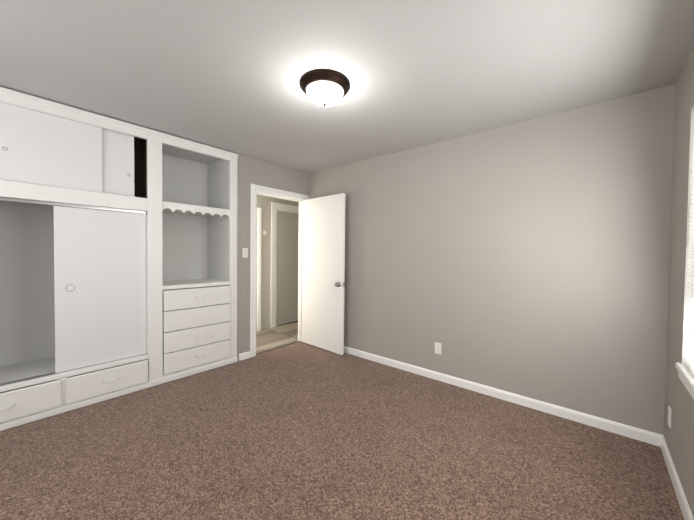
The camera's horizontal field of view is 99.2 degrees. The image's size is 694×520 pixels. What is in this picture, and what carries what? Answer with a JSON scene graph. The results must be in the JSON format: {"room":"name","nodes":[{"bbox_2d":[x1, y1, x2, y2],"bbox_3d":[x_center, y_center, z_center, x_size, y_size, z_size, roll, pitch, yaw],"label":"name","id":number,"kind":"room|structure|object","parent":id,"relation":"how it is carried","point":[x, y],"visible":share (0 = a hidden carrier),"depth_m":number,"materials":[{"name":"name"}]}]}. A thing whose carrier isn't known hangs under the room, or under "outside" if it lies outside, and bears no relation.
{"room":"empty bedroom","nodes":[
{"label":"empty bedroom","id":0,"kind":"room"},
{"bbox_2d":[237,154,307,360],"bbox_3d":[-2.014,-0.012,2.713,0.120,2.440,4.300,2,2,40],"label":"wall","id":1,"kind":"structure","parent":0,"point":[250,170],"depth_m":3.57,"materials":[{"name":"grey paint"}]},
{"bbox_2d":[0,87,237,430],"bbox_3d":[-2.210,-0.011,2.807,0.658,2.426,2.186,2,2,40],"label":"built-in closet","id":2,"kind":"object","parent":1,"relation":"attached to","point":[118,258],"visible":1,"depth_m":2.62,"materials":[{"name":"white wood"}]},
{"bbox_2d":[243,248,247,257],"bbox_3d":[-1.218,-0.086,3.544,0.022,0.115,0.070,2,2,40],"label":"light switch","id":3,"kind":"object","parent":1,"relation":"attached to","point":[245,252],"visible":1,"depth_m":3.54,"materials":[{"name":"white plastic"}]},
{"bbox_2d":[250,184,308,357],"bbox_3d":[-0.926,0.130,3.998,0.152,2.125,0.935,2,2,40],"label":"door frame","id":4,"kind":"structure","parent":1,"relation":"attached to","point":[255,188],"depth_m":3.66,"materials":[{"name":"white wood"}]},
{"bbox_2d":[302,193,345,354],"bbox_3d":[-0.338,0.172,3.970,0.810,2.030,0.175,2,2,42],"label":"door","id":5,"kind":"structure","parent":4,"relation":"attached to","point":[323,273],"depth_m":3.91,"materials":[{"name":"white wood"}]},
{"bbox_2d":[256,322,297,352],"bbox_3d":[-0.941,1.200,4.762,0.960,0.050,2.310,2,2,40],"label":"floor","id":6,"kind":"structure","parent":0,"point":[273,337],"depth_m":4.54,"materials":[{"name":"beige tile"}]},
{"bbox_2d":[256,194,298,330],"bbox_3d":[-1.338,-0.057,5.084,0.120,2.440,2.310,2,2,40],"label":"wall","id":7,"kind":"structure","parent":0,"point":[263,202],"depth_m":4.96,"materials":[{"name":"grey paint"}]},
{"bbox_2d":[257,202,298,330],"bbox_3d":[-1.095,0.085,5.348,0.154,2.150,1.275,2,2,40],"label":"door frame","id":8,"kind":"structure","parent":7,"relation":"attached to","point":[274,210],"depth_m":5.05,"materials":[{"name":"white wood"}]},
{"bbox_2d":[276,211,298,325],"bbox_3d":[-0.990,0.146,5.441,0.103,2.010,0.747,2,2,35],"label":"hall door","id":9,"kind":"structure","parent":7,"relation":"in","point":[287,263],"depth_m":5.34,"materials":[{"name":"grey paint"}]},
{"bbox_2d":[0,341,683,519],"bbox_3d":[-0.633,1.275,1.556,3.660,0.050,4.300,2,2,40],"label":"floor carpet","id":10,"kind":"object","parent":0,"point":[301,430],"visible":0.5,"depth_m":1.88,"materials":[{"name":"brown carpet"}]},
{"bbox_2d":[0,0,693,173],"bbox_3d":[-0.582,-1.238,1.481,3.840,0.100,4.540,2,2,40],"label":"ceiling","id":11,"kind":"structure","parent":0,"point":[225,75],"depth_m":1.78,"materials":[{"name":"white paint"}]},
{"bbox_2d":[299,68,349,106],"bbox_3d":[-0.151,-1.117,2.009,0.344,0.156,0.344,2,2,40],"label":"ceiling light","id":12,"kind":"object","parent":11,"relation":"attached to","point":[324,87],"visible":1,"depth_m":1.92,"materials":[{"name":"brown glass"}]},
{"bbox_2d":[308,84,675,434],"bbox_3d":[0.880,0.011,3.155,3.720,2.440,0.120,2,2,40],"label":"wall","id":13,"kind":"structure","parent":0,"point":[529,258],"depth_m":2.50,"materials":[{"name":"grey paint"}]},
{"bbox_2d":[435,342,440,354],"bbox_3d":[0.936,0.910,3.037,0.070,0.115,0.013,2,2,40],"label":"electrical outlet","id":14,"kind":"object","parent":13,"relation":"attached to","point":[437,348],"visible":1,"depth_m":3.03,"materials":[{"name":"white plastic"}]},
{"bbox_2d":[344,346,658,445],"bbox_3d":[0.765,1.190,3.178,3.570,0.080,0.015,2,2,40],"label":"baseboard","id":15,"kind":"structure","parent":13,"relation":"attached to","point":[649,437],"depth_m":2.52,"materials":[{"name":"white wood"}]},
{"bbox_2d":[664,46,693,516],"bbox_3d":[0.822,0.074,0.306,0.120,2.440,4.300,2,2,40],"label":"wall","id":16,"kind":"structure","parent":0,"point":[679,433],"depth_m":1.73,"materials":[{"name":"grey paint"}]},
{"bbox_2d":[668,406,671,427],"bbox_3d":[2.026,0.984,1.853,0.013,0.115,0.070,2,2,40],"label":"electrical outlet","id":17,"kind":"object","parent":16,"relation":"attached to","point":[669,416],"visible":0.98,"depth_m":1.84,"materials":[{"name":"white plastic"}]},
{"bbox_2d":[659,434,693,519],"bbox_3d":[0.757,1.252,0.375,0.015,0.080,4.299,2,2,40],"label":"baseboard","id":18,"kind":"structure","parent":16,"relation":"attached to","point":[685,508],"depth_m":1.63,"materials":[{"name":"white wood"}]},
{"bbox_2d":[675,106,693,398],"bbox_3d":[1.475,-0.075,1.087,0.141,1.480,1.364,2,2,40],"label":"window","id":19,"kind":"structure","parent":16,"relation":"in","point":[685,376],"depth_m":1.61,"materials":[{"name":"white"}]},
{"bbox_2d":[683,109,693,375],"bbox_3d":[1.447,-0.113,1.111,0.048,1.384,1.312,2,2,40],"label":"window blinds","id":20,"kind":"object","parent":19,"relation":"attached to","point":[689,365],"visible":1,"depth_m":1.55,"materials":[{"name":"white plastic"}]}
]}

